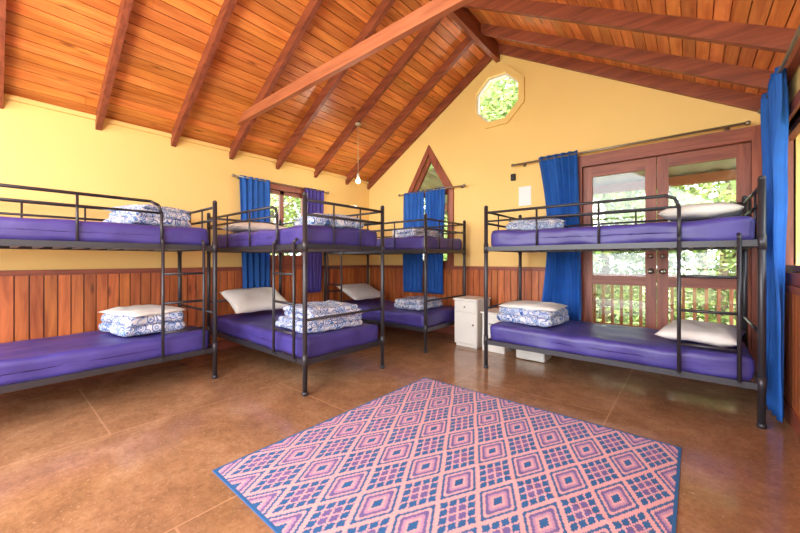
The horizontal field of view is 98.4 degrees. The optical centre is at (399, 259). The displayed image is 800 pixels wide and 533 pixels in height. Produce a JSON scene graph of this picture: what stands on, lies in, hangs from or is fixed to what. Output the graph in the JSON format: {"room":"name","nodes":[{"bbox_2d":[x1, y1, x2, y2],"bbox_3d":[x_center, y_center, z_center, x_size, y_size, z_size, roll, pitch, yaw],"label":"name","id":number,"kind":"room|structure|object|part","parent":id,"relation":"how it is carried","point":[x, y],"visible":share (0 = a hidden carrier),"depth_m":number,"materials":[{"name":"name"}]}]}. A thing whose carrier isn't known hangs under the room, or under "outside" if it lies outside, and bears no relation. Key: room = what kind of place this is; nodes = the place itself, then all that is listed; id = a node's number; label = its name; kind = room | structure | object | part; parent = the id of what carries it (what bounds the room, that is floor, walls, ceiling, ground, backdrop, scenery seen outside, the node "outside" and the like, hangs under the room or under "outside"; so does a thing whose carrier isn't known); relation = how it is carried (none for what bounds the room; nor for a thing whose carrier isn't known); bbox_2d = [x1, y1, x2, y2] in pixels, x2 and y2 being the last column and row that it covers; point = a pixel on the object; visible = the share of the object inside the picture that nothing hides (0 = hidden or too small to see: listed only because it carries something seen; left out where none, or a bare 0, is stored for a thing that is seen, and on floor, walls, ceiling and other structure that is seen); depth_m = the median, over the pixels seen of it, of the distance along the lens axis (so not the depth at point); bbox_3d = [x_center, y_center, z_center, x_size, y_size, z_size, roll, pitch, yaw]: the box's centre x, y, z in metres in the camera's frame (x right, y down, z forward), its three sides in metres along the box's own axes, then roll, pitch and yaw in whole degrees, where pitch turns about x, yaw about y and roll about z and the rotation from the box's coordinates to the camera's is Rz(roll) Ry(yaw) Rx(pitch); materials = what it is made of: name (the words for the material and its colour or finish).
{"room":"hostel dormitory room","nodes":[
{"label":"hostel dormitory room","id":0,"kind":"room"},
{"bbox_2d":[0,93,368,270],"bbox_3d":[-2.806,-0.118,3.796,0.140,2.676,6.800,0,0,40],"label":"wall","id":1,"kind":"structure","parent":0,"point":[40,147],"depth_m":3.56,"materials":[{"name":"yellow paint"}]},
{"bbox_2d":[0,268,366,340],"bbox_3d":[-2.754,0.620,3.732,0.019,0.960,6.770,0,0,40],"label":"wainscoting","id":2,"kind":"structure","parent":1,"relation":"attached to","point":[31,307],"depth_m":3.43,"materials":[{"name":"brown wood"}]},
{"bbox_2d":[0,265,366,275],"bbox_3d":[-2.741,0.115,3.741,0.030,0.050,6.800,0,0,40],"label":"trim","id":3,"kind":"structure","parent":1,"relation":"attached to","point":[199,269],"depth_m":3.54,"materials":[{"name":"brown wood"}]},
{"bbox_2d":[3,93,367,183],"bbox_3d":[-2.743,-1.406,3.736,0.028,0.040,6.790,0,0,40],"label":"trim","id":4,"kind":"structure","parent":1,"relation":"attached to","point":[6,96],"depth_m":3.71,"materials":[{"name":"yellow paint"}]},
{"bbox_2d":[211,339,253,349],"bbox_3d":[-2.750,1.060,3.729,0.030,0.120,6.770,0,0,40],"label":"baseboard","id":5,"kind":"structure","parent":1,"relation":"attached to","point":[222,344],"depth_m":4.36,"materials":[{"name":"brown wood"}]},
{"bbox_2d":[232,174,328,193],"bbox_3d":[-1.657,-1.080,4.985,0.083,0.044,1.543,0,0,40],"label":"curtain rod","id":6,"kind":"object","parent":1,"relation":"attached to","point":[233,175],"visible":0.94,"depth_m":4.84,"materials":[{"name":"metal"}]},
{"bbox_2d":[240,175,269,288],"bbox_3d":[-1.937,-0.300,4.620,0.057,1.600,0.425,0,0,42],"label":"curtain","id":7,"kind":"object","parent":6,"relation":"hanging from","point":[254,194],"visible":0.64,"depth_m":4.62,"materials":[{"name":"blue fabric"}]},
{"bbox_2d":[304,187,323,292],"bbox_3d":[-1.328,-0.300,5.345,0.053,1.600,0.364,0,0,40],"label":"curtain","id":8,"kind":"object","parent":6,"relation":"hanging from","point":[314,260],"visible":0.54,"depth_m":5.34,"materials":[{"name":"fabric"}]},
{"bbox_2d":[270,189,301,258],"bbox_3d":[-1.739,-0.510,5.041,0.050,0.980,0.800,0,0,40],"label":"window","id":9,"kind":"structure","parent":1,"relation":"in","point":[276,192],"depth_m":5.03,"materials":[{"name":"brown wood"}]},
{"bbox_3d":[-1.739,-0.510,5.041,0.050,0.980,0.060,0,0,40],"label":"mullions","id":10,"kind":"part","parent":9,"relation":"part of","materials":[{"name":"brown wood"}]},
{"bbox_2d":[270,264,301,265],"bbox_3d":[-1.685,0.075,4.996,0.030,0.030,1.000,0,0,40],"label":"sill","id":11,"kind":"structure","parent":1,"relation":"attached to","point":[270,264],"depth_m":5.03,"materials":[{"name":"brown wood"}]},
{"bbox_2d":[270,183,303,263],"bbox_3d":[-1.727,-0.510,5.032,0.120,1.140,0.960,0,0,40],"label":"window frame","id":12,"kind":"structure","parent":1,"relation":"attached to","point":[272,185],"depth_m":5.04,"materials":[{"name":"brown wood"}]},
{"bbox_2d":[0,322,799,532],"bbox_3d":[-0.763,1.180,2.177,5.370,0.120,6.950,0,0,40],"label":"floor","id":13,"kind":"structure","parent":0,"point":[138,449],"depth_m":2.31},
{"bbox_2d":[0,183,217,393],"bbox_3d":[-2.748,0.277,2.807,1.011,1.686,2.040,0,0,40],"label":"bunk bed","id":14,"kind":"object","parent":13,"relation":"on","point":[26,363],"visible":0.94,"depth_m":2.75,"materials":[{"name":"black metal"}]},
{"bbox_3d":[-2.756,-0.211,2.817,0.925,0.206,1.958,0,0,40],"label":"mattress","id":15,"kind":"part","parent":14,"relation":"part of","materials":[{"name":"purple fabric"}]},
{"bbox_3d":[-2.757,0.757,2.811,0.924,0.207,1.954,0,0,40],"label":"mattress","id":16,"kind":"part","parent":14,"relation":"part of","materials":[{"name":"purple fabric"}]},
{"bbox_2d":[96,304,188,337],"bbox_3d":[-2.411,0.551,3.240,0.673,0.242,0.533,0,0,31],"label":"bedding","id":17,"kind":"object","parent":14,"relation":"on","point":[132,321],"visible":0.96,"depth_m":3.06,"materials":[{"name":"fabric"}]},
{"bbox_2d":[99,304,188,316],"bbox_3d":[-2.401,0.471,3.236,0.600,0.082,0.460,0,0,25],"label":"pillow","id":18,"kind":"object","parent":17,"relation":"on","point":[149,310],"depth_m":3.12,"materials":[{"name":"white fabric"}]},
{"bbox_2d":[101,204,192,226],"bbox_3d":[-2.399,-0.408,3.301,0.653,0.219,0.536,0,0,29],"label":"bedding","id":19,"kind":"object","parent":14,"relation":"on","point":[171,216],"visible":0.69,"depth_m":3.12,"materials":[{"name":"fabric"}]},
{"bbox_2d":[103,204,192,213],"bbox_3d":[-2.400,-0.475,3.300,0.600,0.084,0.460,0,0,22],"label":"pillow","id":20,"kind":"object","parent":19,"relation":"on","point":[147,207],"depth_m":3.12,"materials":[{"name":"fabric"}]},
{"bbox_2d":[206,192,384,395],"bbox_3d":[-1.237,0.277,3.835,2.000,1.686,1.011,0,0,40],"label":"bunk bed","id":21,"kind":"object","parent":13,"relation":"on","point":[260,328],"visible":0.84,"depth_m":3.24,"materials":[{"name":"black metal"}]},
{"bbox_2d":[221,222,285,232],"bbox_3d":[-1.754,-0.382,4.192,0.660,0.135,0.460,0,0,-43],"label":"pillow","id":22,"kind":"object","parent":21,"relation":"on","point":[240,227],"visible":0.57,"depth_m":3.99,"materials":[{"name":"white fabric"}]},
{"bbox_2d":[220,287,287,313],"bbox_3d":[-1.768,0.484,4.269,0.450,0.261,0.720,0,0,40],"label":"pillow","id":23,"kind":"object","parent":21,"relation":"on","point":[248,300],"visible":0.88,"depth_m":4.13,"materials":[{"name":"white fabric"}]},
{"bbox_3d":[-1.230,0.760,3.847,1.920,0.204,0.923,0,0,40],"label":"mattress","id":24,"kind":"part","parent":21,"relation":"part of","materials":[{"name":"purple fabric"}]},
{"bbox_3d":[-1.235,-0.210,3.844,1.919,0.201,0.920,0,0,40],"label":"mattress","id":25,"kind":"part","parent":21,"relation":"part of","materials":[{"name":"purple fabric"}]},
{"bbox_2d":[276,301,363,334],"bbox_3d":[-0.807,0.554,3.468,0.630,0.233,0.676,0,0,44],"label":"bedding","id":26,"kind":"object","parent":21,"relation":"on","point":[314,309],"visible":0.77,"depth_m":3.29,"materials":[{"name":"fabric"}]},
{"bbox_2d":[293,213,362,228],"bbox_3d":[-0.715,-0.376,3.461,0.611,0.152,0.530,0,0,-34],"label":"bedding","id":27,"kind":"object","parent":21,"relation":"on","point":[316,221],"visible":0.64,"depth_m":3.26,"materials":[{"name":"fabric"}]},
{"bbox_2d":[293,213,362,220],"bbox_3d":[-0.717,-0.410,3.463,0.560,0.083,0.460,0,0,-41],"label":"pillow","id":28,"kind":"object","parent":27,"relation":"on","point":[311,218],"depth_m":3.22,"materials":[{"name":"fabric"}]},
{"bbox_2d":[324,213,465,352],"bbox_3d":[-0.138,0.277,5.151,1.990,1.686,1.011,0,0,40],"label":"bunk bed","id":29,"kind":"object","parent":13,"relation":"on","point":[425,320],"visible":0.55,"depth_m":4.54,"materials":[{"name":"black metal"}]},
{"bbox_2d":[336,283,385,299],"bbox_3d":[-0.625,0.505,5.581,0.442,0.230,0.680,0,0,40],"label":"pillow","id":30,"kind":"object","parent":29,"relation":"on","point":[361,291],"visible":0.98,"depth_m":5.45,"materials":[{"name":"white fabric"}]},
{"bbox_3d":[-0.133,0.758,5.159,1.908,0.204,0.923,0,0,40],"label":"mattress","id":31,"kind":"part","parent":29,"relation":"part of","materials":[{"name":"purple fabric"}]},
{"bbox_2d":[392,228,442,236],"bbox_3d":[0.240,-0.371,4.871,0.560,0.150,0.508,0,0,-40],"label":"bedding","id":32,"kind":"object","parent":29,"relation":"on","point":[417,231],"visible":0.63,"depth_m":4.67,"materials":[{"name":"fabric"}]},
{"bbox_2d":[394,296,443,309],"bbox_3d":[0.262,0.595,4.830,0.501,0.148,0.554,0,0,44],"label":"bedding","id":33,"kind":"object","parent":29,"relation":"on","point":[417,303],"visible":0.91,"depth_m":4.68,"materials":[{"name":"fabric"}]},
{"bbox_3d":[-0.132,-0.211,5.159,1.912,0.206,0.923,0,0,40],"label":"mattress","id":34,"kind":"part","parent":29,"relation":"part of","materials":[{"name":"purple fabric"}]},
{"bbox_2d":[212,378,680,532],"bbox_3d":[0.338,1.113,1.937,1.884,0.011,1.896,0,0,40],"label":"rug","id":35,"kind":"object","parent":13,"relation":"on","point":[425,455],"visible":1,"depth_m":1.79,"materials":[{"name":"fabric"}]},
{"bbox_2d":[453,296,490,348],"bbox_3d":[0.947,0.807,4.553,0.350,0.625,0.412,0,0,40],"label":"base cabinet","id":36,"kind":"object","parent":13,"relation":"on","point":[468,317],"visible":0.94,"depth_m":4.40,"materials":[{"name":"white wood"}]},
{"bbox_3d":[0.836,0.800,4.421,0.310,0.540,0.015,0,0,40],"label":"door and drawer","id":37,"kind":"part","parent":36,"relation":"part of","materials":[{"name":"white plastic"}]},
{"bbox_2d":[480,308,512,353],"bbox_3d":[1.236,0.877,4.314,0.320,0.485,0.406,0,0,40],"label":"drawers","id":38,"kind":"object","parent":13,"relation":"on","point":[493,312],"visible":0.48,"depth_m":4.20,"materials":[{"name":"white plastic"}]},
{"bbox_2d":[516,349,551,362],"bbox_3d":[1.520,1.046,3.922,0.350,0.137,0.290,0,0,40],"label":"tub","id":39,"kind":"object","parent":13,"relation":"on","point":[527,355],"visible":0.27,"depth_m":3.81,"materials":[{"name":"white plastic"}]},
{"bbox_2d":[484,175,766,428],"bbox_3d":[1.951,0.277,3.297,2.040,1.686,1.011,0,0,40],"label":"bunk bed","id":40,"kind":"object","parent":13,"relation":"on","point":[640,348],"visible":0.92,"depth_m":2.79,"materials":[{"name":"black metal"}]},
{"bbox_2d":[496,300,568,326],"bbox_3d":[1.426,0.558,3.701,0.536,0.225,0.653,0,0,-44],"label":"bedding","id":41,"kind":"object","parent":40,"relation":"on","point":[537,313],"visible":1,"depth_m":3.53,"materials":[{"name":"fabric"}]},
{"bbox_2d":[498,300,566,311],"bbox_3d":[1.425,0.488,3.700,0.600,0.084,0.460,0,0,39],"label":"pillow","id":42,"kind":"object","parent":41,"relation":"on","point":[524,305],"depth_m":3.59,"materials":[{"name":"white fabric"}]},
{"bbox_2d":[505,218,564,229],"bbox_3d":[1.461,-0.368,3.744,0.609,0.138,0.512,0,0,23],"label":"bedding","id":43,"kind":"object","parent":40,"relation":"on","point":[549,222],"visible":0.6,"depth_m":3.55,"materials":[{"name":"fabric"}]},
{"bbox_2d":[508,218,564,223],"bbox_3d":[1.459,-0.397,3.741,0.560,0.082,0.442,0,0,16],"label":"pillow","id":44,"kind":"object","parent":43,"relation":"on","point":[549,220],"depth_m":3.55,"materials":[{"name":"fabric"}]},
{"bbox_3d":[1.958,-0.211,3.305,1.957,0.207,0.916,0,0,40],"label":"mattress","id":45,"kind":"part","parent":40,"relation":"part of","materials":[{"name":"purple fabric"}]},
{"bbox_3d":[1.957,0.760,3.306,1.957,0.206,0.925,0,0,40],"label":"mattress","id":46,"kind":"part","parent":40,"relation":"part of","materials":[{"name":"purple fabric"}]},
{"bbox_2d":[655,319,745,346],"bbox_3d":[2.473,0.585,2.833,0.720,0.149,0.500,0,0,-43],"label":"pillow","id":47,"kind":"object","parent":40,"relation":"on","point":[711,333],"visible":0.92,"depth_m":2.65,"materials":[{"name":"white fabric"}]},
{"bbox_2d":[657,202,743,221],"bbox_3d":[2.499,-0.386,2.864,0.500,0.147,0.720,0,0,44],"label":"pillow","id":48,"kind":"object","parent":40,"relation":"on","point":[720,209],"visible":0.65,"depth_m":2.63,"materials":[{"name":"white fabric"}]},
{"bbox_2d":[4,0,799,180],"bbox_3d":[-0.812,-2.207,2.119,5.085,1.538,6.798,0,0,40],"label":"ceiling","id":49,"kind":"structure","parent":0,"point":[57,51],"depth_m":3.43,"materials":[{"name":"brown wood"}]},
{"bbox_2d":[0,0,796,188],"bbox_3d":[-0.693,-2.128,2.261,5.070,1.664,6.420,0,0,40],"label":"rafters","id":50,"kind":"object","parent":49,"relation":"attached to","point":[760,37],"depth_m":3.40,"materials":[{"name":"brown wood"}]},
{"bbox_2d":[320,0,796,90],"bbox_3d":[-0.683,-2.108,2.272,6.070,1.894,7.400,0,0,40],"label":"roof","id":51,"kind":"structure","parent":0,"point":[351,0],"depth_m":4.19,"materials":[{"name":"brown wood"}]},
{"bbox_2d":[237,0,473,124],"bbox_3d":[-0.279,-1.695,2.776,4.400,0.110,0.050,0,0,40],"label":"beam","id":52,"kind":"structure","parent":51,"relation":"attached to","point":[434,10],"depth_m":2.77,"materials":[{"name":"brown wood"}]},
{"bbox_2d":[355,122,360,182],"bbox_3d":[-0.583,-1.487,4.801,0.080,0.840,0.080,0,0,40],"label":"pendant bulb","id":53,"kind":"object","parent":51,"relation":"hanging from","point":[356,123],"visible":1,"depth_m":4.78,"materials":[{"name":"white glass"}]},
{"bbox_2d":[448,7,499,62],"bbox_3d":[-0.838,-2.835,2.142,0.060,0.230,6.800,0,0,40],"label":"ridge beam","id":54,"kind":"structure","parent":51,"relation":"attached to","point":[462,16],"depth_m":4.19,"materials":[{"name":"brown wood"}]},
{"bbox_2d":[369,54,760,284],"bbox_3d":[1.421,-0.885,4.776,5.370,4.210,0.140,0,0,40],"label":"wall","id":55,"kind":"structure","parent":0,"point":[563,110],"depth_m":4.50,"materials":[{"name":"yellow paint"}]},
{"bbox_2d":[408,145,453,265],"bbox_3d":[0.492,-0.850,5.511,0.900,1.940,0.130,0,0,40],"label":"frame","id":56,"kind":"object","parent":55,"relation":"attached to","point":[429,152],"visible":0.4,"depth_m":5.27,"materials":[{"name":"brown wood"}]},
{"bbox_2d":[414,156,447,263],"bbox_3d":[0.498,-0.810,5.519,0.740,1.740,0.050,0,0,40],"label":"window","id":57,"kind":"structure","parent":55,"relation":"in","point":[429,162],"depth_m":5.52,"materials":[{"name":"brown wood"}]},
{"bbox_2d":[398,184,464,196],"bbox_3d":[0.478,-1.080,5.402,1.261,0.044,0.109,0,0,40],"label":"curtain rod","id":58,"kind":"object","parent":55,"relation":"attached to","point":[463,185],"visible":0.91,"depth_m":5.23,"materials":[{"name":"metal"}]},
{"bbox_2d":[403,190,423,292],"bbox_3d":[0.213,-0.290,5.579,0.426,1.620,0.060,0,0,40],"label":"curtain","id":59,"kind":"object","parent":58,"relation":"hanging from","point":[413,204],"visible":0.72,"depth_m":5.56,"materials":[{"name":"blue fabric"}]},
{"bbox_2d":[425,187,444,293],"bbox_3d":[0.535,-0.290,5.311,0.369,1.620,0.062,0,0,40],"label":"curtain","id":60,"kind":"object","parent":58,"relation":"hanging from","point":[434,200],"visible":0.67,"depth_m":5.29,"materials":[{"name":"blue fabric"}]},
{"bbox_2d":[433,326,454,334],"bbox_3d":[0.739,1.060,5.238,3.430,0.120,0.030,0,0,40],"label":"baseboard","id":61,"kind":"structure","parent":55,"relation":"attached to","point":[449,329],"depth_m":5.23,"materials":[{"name":"brown wood"}]},
{"bbox_2d":[370,268,544,326],"bbox_3d":[0.749,0.620,5.235,3.390,0.960,0.019,0,0,40],"label":"wainscoting","id":62,"kind":"structure","parent":55,"relation":"attached to","point":[502,284],"depth_m":4.95,"materials":[{"name":"brown wood"}]},
{"bbox_2d":[369,265,545,270],"bbox_3d":[0.737,0.115,5.236,3.430,0.050,0.035,0,0,40],"label":"trim","id":63,"kind":"structure","parent":55,"relation":"attached to","point":[370,266],"depth_m":4.89,"materials":[{"name":"brown wood"}]},
{"bbox_2d":[470,65,524,128],"bbox_3d":[1.357,-2.230,4.784,0.776,0.776,0.130,0,0,40],"label":"frame","id":64,"kind":"object","parent":55,"relation":"attached to","point":[520,78],"visible":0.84,"depth_m":4.72,"materials":[{"name":"yellow paint"}]},
{"bbox_2d":[477,73,517,121],"bbox_3d":[1.366,-2.230,4.796,0.628,0.628,0.060,0,0,40],"label":"bead","id":65,"kind":"object","parent":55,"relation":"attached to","point":[489,81],"visible":0.5,"depth_m":4.89,"materials":[{"name":"white plastic"}]},
{"bbox_2d":[511,174,515,180],"bbox_3d":[1.505,-1.100,4.588,0.060,0.090,0.036,0,0,40],"label":"light switch","id":66,"kind":"object","parent":55,"relation":"attached to","point":[513,176],"visible":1,"depth_m":4.57,"materials":[{"name":"plastic"}]},
{"bbox_2d":[519,186,530,205],"bbox_3d":[1.630,-0.835,4.503,0.160,0.250,0.007,0,0,40],"label":"notice","id":67,"kind":"object","parent":55,"relation":"attached to","point":[524,192],"depth_m":4.50,"materials":[{"name":"white paper"}]},
{"bbox_2d":[538,150,581,320],"bbox_3d":[1.913,-0.240,4.150,0.494,2.081,0.072,0,0,40],"label":"curtain","id":68,"kind":"object","parent":55,"relation":"hanging from","point":[562,279],"visible":0.7,"depth_m":4.12,"materials":[{"name":"fabric"}]},
{"bbox_2d":[583,157,656,329],"bbox_3d":[2.429,0.010,3.856,0.697,2.200,0.120,0,0,40],"label":"stile","id":69,"kind":"object","parent":55,"relation":"attached to","point":[650,163],"depth_m":3.70,"materials":[{"name":"brown wood"}]},
{"bbox_2d":[592,159,644,285],"bbox_3d":[2.454,0.010,3.885,0.507,2.200,0.045,0,0,40],"label":"rails","id":70,"kind":"object","parent":69,"relation":"attached to","point":[634,165],"visible":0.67,"depth_m":3.86,"materials":[{"name":"brown wood"}]},
{"bbox_3d":[2.646,0.044,3.645,0.058,0.212,0.075,0,0,40],"label":"handle","id":71,"kind":"part","parent":69,"relation":"part of","materials":[{"name":"metal"}]},
{"bbox_2d":[511,120,750,166],"bbox_3d":[2.331,-1.240,3.845,2.221,0.044,0.109,0,0,40],"label":"curtain rod","id":72,"kind":"object","parent":55,"relation":"attached to","point":[748,122],"depth_m":3.58,"materials":[{"name":"brown metal"}]},
{"bbox_2d":[582,126,751,167],"bbox_3d":[2.718,-1.156,3.653,1.404,0.128,0.150,0,0,40],"label":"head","id":73,"kind":"object","parent":55,"relation":"attached to","point":[740,135],"visible":0.86,"depth_m":3.51},
{"bbox_2d":[578,125,761,381],"bbox_3d":[2.706,-0.050,3.662,1.610,2.340,0.150,0,0,40],"label":"door frame","id":74,"kind":"structure","parent":55,"relation":"attached to","point":[756,150],"depth_m":3.14,"materials":[{"name":"brown wood"}]},
{"bbox_2d":[657,142,750,351],"bbox_3d":[2.967,0.010,3.404,0.697,2.200,0.120,0,0,40],"label":"stile","id":75,"kind":"object","parent":55,"relation":"attached to","point":[743,151],"depth_m":3.59,"materials":[{"name":"brown wood"}]},
{"bbox_3d":[2.722,0.044,3.580,0.058,0.212,0.075,0,0,40],"label":"handle","id":76,"kind":"part","parent":75,"relation":"part of","materials":[{"name":"silver metal"}]},
{"bbox_2d":[668,145,735,289],"bbox_3d":[2.992,0.010,3.432,0.507,2.200,0.045,0,0,40],"label":"rails","id":77,"kind":"object","parent":75,"relation":"attached to","point":[725,152],"visible":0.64,"depth_m":3.40,"materials":[{"name":"brown wood"}]},
{"bbox_2d":[757,24,799,113],"bbox_3d":[2.341,-1.260,2.017,0.108,0.044,2.343,0,0,40],"label":"curtain rod","id":78,"kind":"object","parent":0,"point":[797,34],"depth_m":2.08,"materials":[{"name":"brown wood"}]},
{"bbox_2d":[786,65,799,273],"bbox_3d":[1.182,-0.118,0.443,0.140,2.676,6.800,0,0,40],"label":"wall","id":79,"kind":"structure","parent":0,"point":[794,85],"depth_m":2.76,"materials":[{"name":"yellow paint"}]},
{"bbox_2d":[761,66,788,422],"bbox_3d":[2.750,-0.110,2.545,0.084,2.381,0.677,0,0,40],"label":"curtain","id":80,"kind":"object","parent":79,"relation":"hanging from","point":[774,109],"visible":0.95,"depth_m":2.32,"materials":[{"name":"fabric"}]},
{"bbox_2d":[784,291,799,417],"bbox_3d":[1.111,0.660,0.483,0.019,0.880,6.770,0,0,40],"label":"wainscoting","id":81,"kind":"structure","parent":79,"relation":"attached to","point":[792,301],"depth_m":2.33,"materials":[{"name":"brown wood"}]},
{"bbox_2d":[784,37,799,84],"bbox_3d":[1.106,-1.341,0.501,0.048,0.130,6.790,0,0,40],"label":"trim","id":82,"kind":"structure","parent":79,"relation":"attached to","point":[793,62],"depth_m":2.24,"materials":[{"name":"brown wood"}]},
{"bbox_2d":[784,396,799,440],"bbox_3d":[1.108,1.060,0.486,0.030,0.120,6.770,0,0,40],"label":"baseboard","id":83,"kind":"structure","parent":79,"relation":"attached to","point":[790,414],"depth_m":2.29,"materials":[{"name":"brown wood"}]},
{"bbox_2d":[785,116,799,272],"bbox_3d":[2.509,-0.455,2.045,0.050,1.090,1.960,0,0,40],"label":"window","id":84,"kind":"structure","parent":79,"relation":"in","point":[794,131],"depth_m":2.75,"materials":[{"name":"brown wood"}]},
{"bbox_2d":[785,89,799,286],"bbox_3d":[2.498,-0.455,2.054,0.120,1.250,2.120,0,0,40],"label":"window frame","id":85,"kind":"structure","parent":79,"relation":"attached to","point":[790,278],"depth_m":2.34,"materials":[{"name":"brown wood"}]},
{"bbox_2d":[785,283,799,292],"bbox_3d":[2.452,0.185,2.093,0.040,0.030,2.160,0,0,40],"label":"sill","id":86,"kind":"structure","parent":79,"relation":"attached to","point":[789,287],"depth_m":2.24,"materials":[{"name":"brown wood"}]},
{"bbox_2d":[785,284,799,295],"bbox_3d":[1.115,0.195,0.499,0.035,0.050,6.800,0,0,40],"label":"trim","id":87,"kind":"structure","parent":79,"relation":"attached to","point":[786,290],"depth_m":2.27,"materials":[{"name":"brown wood"}]},
{"label":"outside","id":88,"kind":"structure","parent":0,"visible":0},
{"bbox_2d":[596,287,713,322],"bbox_3d":[4.826,1.970,5.741,80.000,0.100,75.000,0,0,40],"label":"ground","id":89,"kind":"structure","parent":88,"point":[626,287],"depth_m":13.66,"materials":[{"name":"green plant"}]},
{"bbox_2d":[270,194,300,254],"bbox_3d":[-3.318,-0.973,9.039,4.391,6.759,4.749,0,0,37],"label":"tree","id":90,"kind":"object","parent":89,"relation":"on","point":[273,202],"visible":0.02,"depth_m":9.38,"materials":[{"name":"green plant"}]},
{"bbox_3d":[-3.111,-2.558,9.564,3.475,3.588,3.567,0,0,26],"label":"crown","id":91,"kind":"part","parent":90,"relation":"part of","materials":[{"name":"green plant"}]},
{"bbox_2d":[274,198,300,253],"bbox_3d":[-2.134,-1.675,11.125,4.158,7.254,3.742,0,0,18],"label":"tree","id":92,"kind":"object","parent":89,"relation":"on","point":[294,212],"visible":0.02,"depth_m":10.32,"materials":[{"name":"green plant"}]},
{"bbox_2d":[424,102,487,258],"bbox_3d":[2.153,-2.403,12.832,4.061,8.700,3.831,0,0,-5],"label":"tree","id":93,"kind":"object","parent":89,"relation":"on","point":[484,102],"visible":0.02,"depth_m":12.90,"materials":[{"name":"green plant"}]},
{"bbox_2d":[423,79,517,260],"bbox_3d":[1.412,-1.348,10.599,5.252,7.509,3.960,0,0,28],"label":"tree","id":94,"kind":"object","parent":89,"relation":"on","point":[487,93],"visible":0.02,"depth_m":9.00,"materials":[{"name":"green plant"}]},
{"bbox_3d":[1.814,-0.992,10.611,3.668,4.036,3.612,0,0,30],"label":"crown","id":95,"kind":"part","parent":94,"relation":"part of","materials":[{"name":"green plant"}]},
{"bbox_2d":[430,77,517,169],"bbox_3d":[2.765,-2.379,10.190,4.272,8.646,3.759,0,0,-5],"label":"tree","id":96,"kind":"object","parent":89,"relation":"on","point":[496,85],"visible":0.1,"depth_m":9.49,"materials":[{"name":"green plant"}]},
{"bbox_3d":[2.654,-4.632,10.106,3.620,4.141,3.640,0,0,7],"label":"crown","id":97,"kind":"part","parent":96,"relation":"part of","materials":[{"name":"green plant"}]},
{"bbox_2d":[481,82,517,119],"bbox_3d":[3.601,-2.728,10.079,4.392,9.345,3.735,0,0,-8],"label":"tree","id":98,"kind":"object","parent":89,"relation":"on","point":[510,90],"visible":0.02,"depth_m":10.12,"materials":[{"name":"green plant"}]},
{"bbox_2d":[419,158,735,327],"bbox_3d":[3.349,0.200,4.605,7.600,3.440,2.040,0,0,40],"label":"verandah","id":99,"kind":"object","parent":89,"relation":"on","point":[721,170],"visible":0.05,"depth_m":5.05,"materials":[{"name":"brown wood"}]},
{"bbox_3d":[3.736,-0.005,5.221,7.000,2.450,0.100,0,0,40],"label":"balustrade","id":100,"kind":"part","parent":99,"relation":"part of","materials":[{"name":"brown wood"}]},
{"bbox_2d":[593,194,628,323],"bbox_3d":[3.136,-0.873,9.302,3.845,6.559,5.454,0,0,-23],"label":"tree","id":101,"kind":"object","parent":89,"relation":"on","point":[596,252],"visible":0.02,"depth_m":7.94,"materials":[{"name":"green plant"}]},
{"bbox_3d":[3.263,-0.342,9.193,3.640,4.141,3.620,0,0,-9],"label":"crown","id":102,"kind":"part","parent":101,"relation":"part of","materials":[{"name":"green plant"}]},
{"bbox_2d":[593,190,676,318],"bbox_3d":[6.858,-0.638,11.134,4.384,6.129,3.590,0,0,-45],"label":"tree","id":103,"kind":"object","parent":89,"relation":"on","point":[635,253],"visible":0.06,"depth_m":10.57,"materials":[{"name":"green plant"}]},
{"bbox_3d":[6.574,-1.632,10.889,3.640,4.141,3.620,0,0,-42],"label":"crown","id":104,"kind":"part","parent":103,"relation":"part of","materials":[{"name":"green plant"}]},
{"bbox_2d":[593,185,705,324],"bbox_3d":[5.176,-1.200,8.948,3.720,6.306,4.131,0,0,-11],"label":"tree","id":105,"kind":"object","parent":89,"relation":"on","point":[636,204],"visible":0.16,"depth_m":8.62,"materials":[{"name":"green plant"}]},
{"bbox_3d":[5.161,-2.558,8.806,3.475,3.588,3.567,0,0,-7],"label":"crown","id":106,"kind":"part","parent":105,"relation":"part of","materials":[{"name":"green plant"}]},
{"bbox_2d":[607,180,735,325],"bbox_3d":[6.468,-0.647,6.922,4.397,6.106,4.454,0,0,36],"label":"tree","id":107,"kind":"object","parent":89,"relation":"on","point":[727,189],"visible":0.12,"depth_m":6.61,"materials":[{"name":"green plant"}]},
{"bbox_3d":[6.530,-1.681,7.078,3.612,4.036,3.668,0,0,34],"label":"crown","id":108,"kind":"part","parent":107,"relation":"part of","materials":[{"name":"green plant"}]},
{"bbox_3d":[7.103,0.531,6.953,3.567,3.588,3.475,0,0,29],"label":"crown","id":109,"kind":"part","parent":107,"relation":"part of","materials":[{"name":"green plant"}]},
{"bbox_2d":[631,183,735,316],"bbox_3d":[8.162,-2.075,9.380,3.932,8.055,4.105,0,0,2],"label":"tree","id":110,"kind":"object","parent":89,"relation":"on","point":[705,262],"visible":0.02,"depth_m":9.15,"materials":[{"name":"green plant"}]},
{"bbox_3d":[7.974,-1.992,9.562,3.612,4.036,3.668,0,0,4],"label":"crown","id":111,"kind":"part","parent":110,"relation":"part of","materials":[{"name":"green plant"}]}
]}

